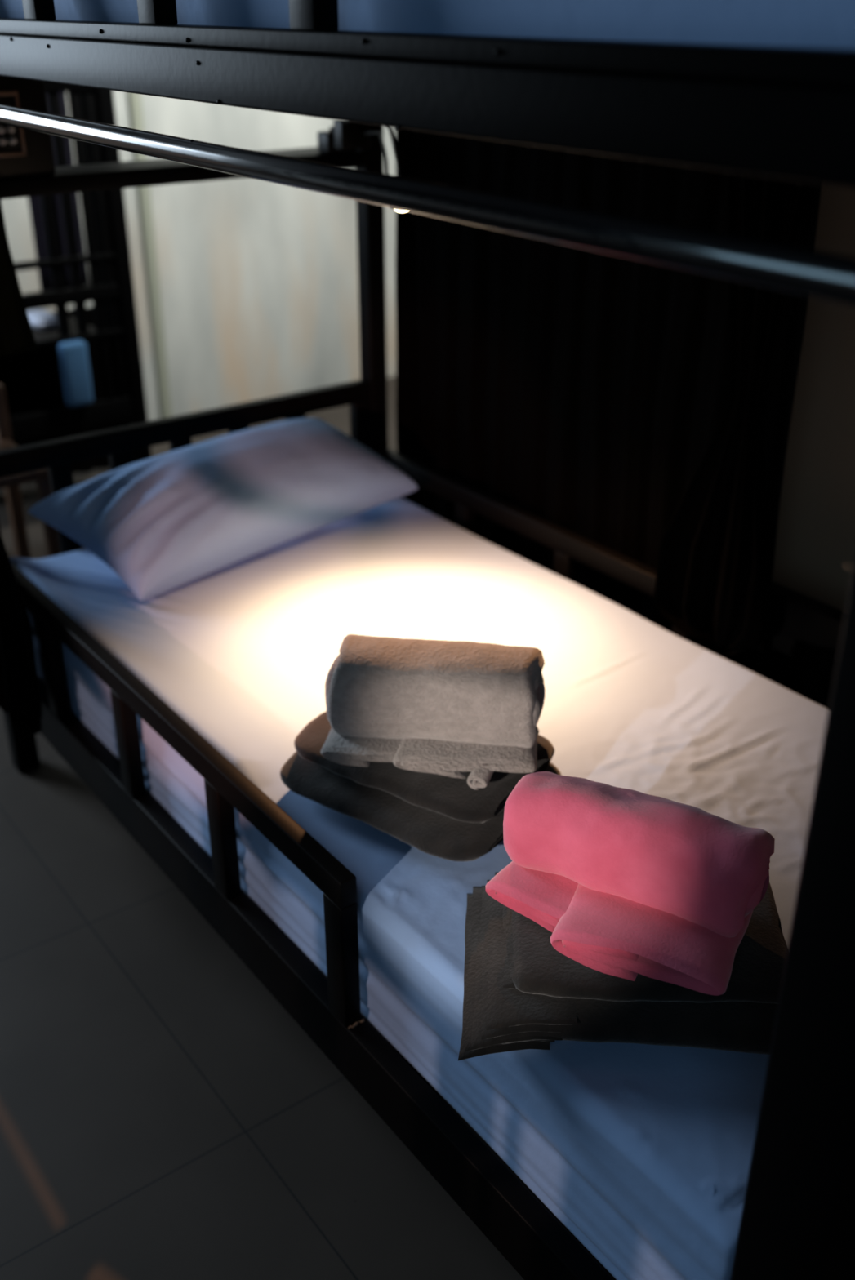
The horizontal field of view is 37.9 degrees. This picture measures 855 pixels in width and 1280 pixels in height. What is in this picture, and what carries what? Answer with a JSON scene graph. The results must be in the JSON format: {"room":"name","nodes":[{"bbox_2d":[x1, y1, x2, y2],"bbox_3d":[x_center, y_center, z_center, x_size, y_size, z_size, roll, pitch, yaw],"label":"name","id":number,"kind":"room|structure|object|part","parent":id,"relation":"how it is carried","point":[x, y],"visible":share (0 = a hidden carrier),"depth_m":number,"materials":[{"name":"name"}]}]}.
{"room":"dormitory","nodes":[
{"label":"dormitory","id":0,"kind":"room"},
{"bbox_2d":[0,90,395,421],"bbox_3d":[-2.090,-1.818,3.833,6.100,2.800,0.100,-19,33,-32],"label":"wall","id":1,"kind":"structure","parent":0,"point":[258,280],"depth_m":5.05,"materials":[{"name":"grey paint"}]},
{"bbox_2d":[127,92,172,418],"bbox_3d":[-1.064,-2.131,4.438,0.040,2.800,0.030,-19,33,-32],"label":"trim","id":2,"kind":"structure","parent":1,"relation":"attached to","point":[134,100],"depth_m":4.80,"materials":[{"name":"grey paint"}]},
{"bbox_2d":[0,375,524,1279],"bbox_3d":[-0.122,0.666,2.137,6.100,0.050,6.700,-19,33,-32],"label":"floor","id":3,"kind":"structure","parent":0,"point":[164,1116],"depth_m":1.97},
{"bbox_2d":[0,383,60,559],"bbox_3d":[-1.216,-0.363,3.361,0.325,0.650,0.350,-19,33,-32],"label":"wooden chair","id":4,"kind":"object","parent":3,"relation":"on","point":[11,483],"visible":0.41,"depth_m":3.43,"materials":[{"name":"brown wood"}]},
{"bbox_3d":[-1.185,-0.433,3.551,0.035,0.600,0.035,-19,33,-32],"label":"leg","id":5,"kind":"part","parent":4,"relation":"part of","materials":[{"name":"brown wood"}]},
{"bbox_3d":[-1.220,-0.459,3.308,0.315,0.030,0.350,-19,33,-32],"label":"seat","id":6,"kind":"part","parent":4,"relation":"part of","materials":[{"name":"brown wood"}]},
{"bbox_3d":[-1.018,-0.249,3.393,0.035,0.420,0.035,-19,33,-32],"label":"leg","id":7,"kind":"part","parent":4,"relation":"part of","materials":[{"name":"brown wood"}]},
{"bbox_2d":[8,81,151,462],"bbox_3d":[-1.383,-1.262,3.738,0.870,1.900,0.350,-19,33,-32],"label":"shelf","id":8,"kind":"object","parent":3,"relation":"on","point":[117,288],"visible":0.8,"depth_m":3.88,"materials":[{"name":"black paint"}]},
{"bbox_2d":[26,309,57,329],"bbox_3d":[-1.242,-1.031,4.004,0.090,0.044,0.150,-19,33,-32],"label":"pillow","id":9,"kind":"object","parent":8,"relation":"on","point":[40,319],"visible":0.72,"depth_m":3.96,"materials":[{"name":"white fabric"}]},
{"bbox_2d":[27,92,89,291],"bbox_3d":[-1.237,-1.778,3.952,0.176,1.380,0.042,-15,31,-27],"label":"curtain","id":10,"kind":"object","parent":8,"relation":"hanging from","point":[34,202],"visible":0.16,"depth_m":4.16,"materials":[{"name":"black fabric"}]},
{"bbox_2d":[57,340,93,407],"bbox_3d":[-1.107,-0.838,3.917,0.086,0.202,0.043,-19,33,-32],"label":"bottle","id":11,"kind":"object","parent":8,"relation":"hanging from","point":[73,355],"visible":1,"depth_m":3.90,"materials":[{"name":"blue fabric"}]},
{"bbox_2d":[79,91,133,462],"bbox_3d":[-1.014,-1.422,3.885,0.086,1.950,0.150,9,29,17],"label":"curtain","id":12,"kind":"object","parent":8,"relation":"hanging from","point":[126,423],"visible":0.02,"depth_m":3.96,"materials":[{"name":"black fabric"}]},
{"bbox_3d":[-0.964,-1.319,3.848,0.050,1.900,0.050,-19,33,-32],"label":"post","id":13,"kind":"part","parent":8,"relation":"part of","materials":[{"name":"black paint"}]},
{"bbox_2d":[0,0,854,1279],"bbox_3d":[0.060,-0.520,1.819,1.053,2.350,2.215,-19,33,-32],"label":"bunk bed","id":14,"kind":"object","parent":3,"relation":"on","point":[776,112],"visible":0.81,"depth_m":1.15,"materials":[{"name":"black paint"}]},
{"bbox_2d":[0,196,38,357],"bbox_3d":[-0.819,-0.698,2.334,0.126,0.330,0.021,-19,33,-32],"label":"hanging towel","id":15,"kind":"object","parent":14,"relation":"hanging from","point":[16,335],"visible":1,"depth_m":2.39,"materials":[{"name":"black fabric"}]},
{"bbox_3d":[-0.908,-0.758,2.278,0.050,2.350,0.050,-19,33,-32],"label":"post","id":16,"kind":"part","parent":14,"relation":"part of","materials":[{"name":"black paint"}]},
{"bbox_2d":[0,75,55,178],"bbox_3d":[-0.809,-0.954,2.282,0.216,0.200,0.077,-19,33,-32],"label":"picture frame","id":17,"kind":"object","parent":14,"relation":"on","point":[24,153],"visible":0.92,"depth_m":2.30,"materials":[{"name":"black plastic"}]},
{"bbox_3d":[-0.790,-0.935,2.261,0.108,0.110,0.008,-19,33,-32],"label":"button frame","id":18,"kind":"part","parent":17,"relation":"part of","materials":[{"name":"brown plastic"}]},
{"bbox_3d":[-0.503,-0.899,1.570,0.027,0.209,0.044,-19,33,-32],"label":"guard post","id":19,"kind":"part","parent":14,"relation":"part of","materials":[{"name":"black paint"}]},
{"bbox_3d":[-0.718,0.051,2.386,0.026,0.203,0.044,-19,33,-32],"label":"guard post","id":20,"kind":"part","parent":14,"relation":"part of","materials":[{"name":"black paint"}]},
{"bbox_3d":[-0.515,0.177,2.144,0.026,0.203,0.044,-19,33,-32],"label":"guard post","id":21,"kind":"part","parent":14,"relation":"part of","materials":[{"name":"black paint"}]},
{"bbox_3d":[-0.296,-0.770,1.323,0.027,0.209,0.044,-19,33,-32],"label":"guard post","id":22,"kind":"part","parent":14,"relation":"part of","materials":[{"name":"black paint"}]},
{"bbox_3d":[-0.502,0.076,2.071,0.026,0.043,1.345,-19,33,-32],"label":"guard rail","id":23,"kind":"part","parent":14,"relation":"part of","materials":[{"name":"black paint"}]},
{"bbox_3d":[-0.513,-0.475,2.742,0.920,0.047,0.032,-19,33,-32],"label":"headboard rail","id":24,"kind":"part","parent":14,"relation":"part of","materials":[{"name":"black paint"}]},
{"bbox_3d":[-0.312,0.302,1.902,0.026,0.203,0.044,-19,33,-32],"label":"guard post","id":25,"kind":"part","parent":14,"relation":"part of","materials":[{"name":"black paint"}]},
{"bbox_3d":[-0.104,-0.651,1.092,0.027,0.209,0.044,-19,33,-32],"label":"guard post","id":26,"kind":"part","parent":14,"relation":"part of","materials":[{"name":"black paint"}]},
{"bbox_3d":[-0.307,0.438,1.970,0.032,0.100,1.990,-19,33,-32],"label":"rail","id":27,"kind":"part","parent":14,"relation":"part of","materials":[{"name":"black paint"}]},
{"bbox_2d":[316,126,356,153],"bbox_3d":[-0.197,-1.089,2.705,0.075,0.051,0.045,-19,33,-32],"label":"switch box","id":28,"kind":"object","parent":14,"relation":"attached to","point":[325,138],"visible":0.58,"depth_m":2.68,"materials":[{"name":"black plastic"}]},
{"bbox_3d":[-0.114,0.425,1.664,0.026,0.203,0.044,-19,33,-32],"label":"guard post","id":29,"kind":"part","parent":14,"relation":"part of","materials":[{"name":"black paint"}]},
{"bbox_2d":[333,120,388,174],"bbox_3d":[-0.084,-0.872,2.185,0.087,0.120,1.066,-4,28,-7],"label":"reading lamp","id":30,"kind":"object","parent":14,"relation":"attached to","point":[348,135],"depth_m":2.65,"materials":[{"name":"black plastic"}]},
{"bbox_3d":[-0.089,-0.933,2.393,0.050,0.063,0.756,-5,28,-9],"label":"power cord","id":31,"kind":"part","parent":30,"relation":"part of","materials":[{"name":"black rubber"}]},
{"bbox_3d":[-0.129,-1.024,2.790,0.048,2.350,0.048,-19,33,-32],"label":"post","id":32,"kind":"part","parent":14,"relation":"part of","materials":[{"name":"black paint"}]},
{"bbox_2d":[386,126,408,177],"bbox_3d":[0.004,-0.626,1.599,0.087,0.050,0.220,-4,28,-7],"label":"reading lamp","id":33,"kind":"object","parent":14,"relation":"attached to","point":[390,130],"depth_m":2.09,"materials":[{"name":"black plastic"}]},
{"bbox_2d":[8,497,828,1279],"bbox_3d":[0.070,0.175,2.149,0.909,0.244,1.970,-19,33,-32],"label":"mattress","id":34,"kind":"object","parent":14,"relation":"on","point":[642,1152],"visible":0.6,"depth_m":1.93,"materials":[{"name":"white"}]},
{"bbox_2d":[28,417,417,601],"bbox_3d":[-0.410,-0.321,2.645,0.790,0.212,0.307,-24,36,-38],"label":"pillow","id":35,"kind":"object","parent":34,"relation":"on","point":[163,522],"visible":1,"depth_m":2.51,"materials":[{"name":"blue fabric"}]},
{"bbox_2d":[280,711,560,861],"bbox_3d":[-0.009,0.183,1.805,0.370,0.095,0.276,19,33,32],"label":"folded blanket","id":36,"kind":"object","parent":34,"relation":"on","point":[438,815],"visible":0.48,"depth_m":1.70,"materials":[{"name":"grey fabric"}]},
{"bbox_2d":[320,634,545,789],"bbox_3d":[0.006,0.089,1.727,0.306,0.150,0.184,4,28,9],"label":"rolled towel","id":37,"kind":"object","parent":36,"relation":"on","point":[451,708],"visible":1,"depth_m":1.69,"materials":[{"name":"grey fabric"}]},
{"bbox_2d":[457,871,786,1060],"bbox_3d":[0.230,0.372,1.482,0.377,0.103,0.278,2,27,4],"label":"folded blanket","id":38,"kind":"object","parent":34,"relation":"on","point":[521,993],"visible":0.48,"depth_m":1.38,"materials":[{"name":"grey fabric"}]},
{"bbox_2d":[485,771,774,995],"bbox_3d":[0.224,0.262,1.423,0.306,0.148,0.210,15,31,27],"label":"rolled towel","id":39,"kind":"object","parent":38,"relation":"on","point":[626,883],"visible":1,"depth_m":1.39,"materials":[{"name":"pink fabric"}]},
{"bbox_2d":[0,0,854,49],"bbox_3d":[0.077,-0.898,1.598,0.892,0.223,1.970,-19,33,-32],"label":"mattress","id":40,"kind":"object","parent":14,"relation":"on","point":[810,24],"visible":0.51,"depth_m":0.94,"materials":[{"name":"blue fabric"}]},
{"bbox_3d":[-0.304,-0.647,1.410,0.040,0.053,1.990,-19,33,-32],"label":"rail","id":41,"kind":"part","parent":14,"relation":"part of","materials":[{"name":"black paint"}]},
{"bbox_3d":[0.086,-0.213,2.883,0.028,0.215,0.044,-19,33,-32],"label":"guard post","id":42,"kind":"part","parent":14,"relation":"part of","materials":[{"name":"black paint"}]},
{"bbox_3d":[0.195,-0.260,2.694,0.028,0.043,1.040,-19,33,-32],"label":"guard rail","id":43,"kind":"part","parent":14,"relation":"part of","materials":[{"name":"black paint"}]},
{"bbox_3d":[0.289,-0.087,2.641,0.028,0.215,0.044,-19,33,-32],"label":"guard post","id":44,"kind":"part","parent":14,"relation":"part of","materials":[{"name":"black paint"}]},
{"bbox_2d":[395,128,822,675],"bbox_3d":[0.280,-0.621,2.481,0.044,1.120,1.139,-19,33,-32],"label":"curtain","id":45,"kind":"object","parent":14,"relation":"hanging from","point":[583,391],"visible":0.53,"depth_m":2.50,"materials":[{"name":"black fabric"}]},
{"bbox_3d":[0.492,0.038,2.398,0.028,0.215,0.044,-19,33,-32],"label":"guard post","id":46,"kind":"part","parent":14,"relation":"part of","materials":[{"name":"black paint"}]},
{"bbox_3d":[0.329,-0.002,0.818,0.075,2.350,0.085,-19,33,-32],"label":"post","id":47,"kind":"part","parent":14,"relation":"part of","materials":[{"name":"black paint"}]},
{"bbox_2d":[771,183,854,612],"bbox_3d":[1.544,-0.523,1.336,0.080,2.800,4.450,-19,33,-32],"label":"wall partition","id":48,"kind":"structure","parent":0,"point":[814,557],"depth_m":2.48,"materials":[{"name":"beige paint"}]}
]}

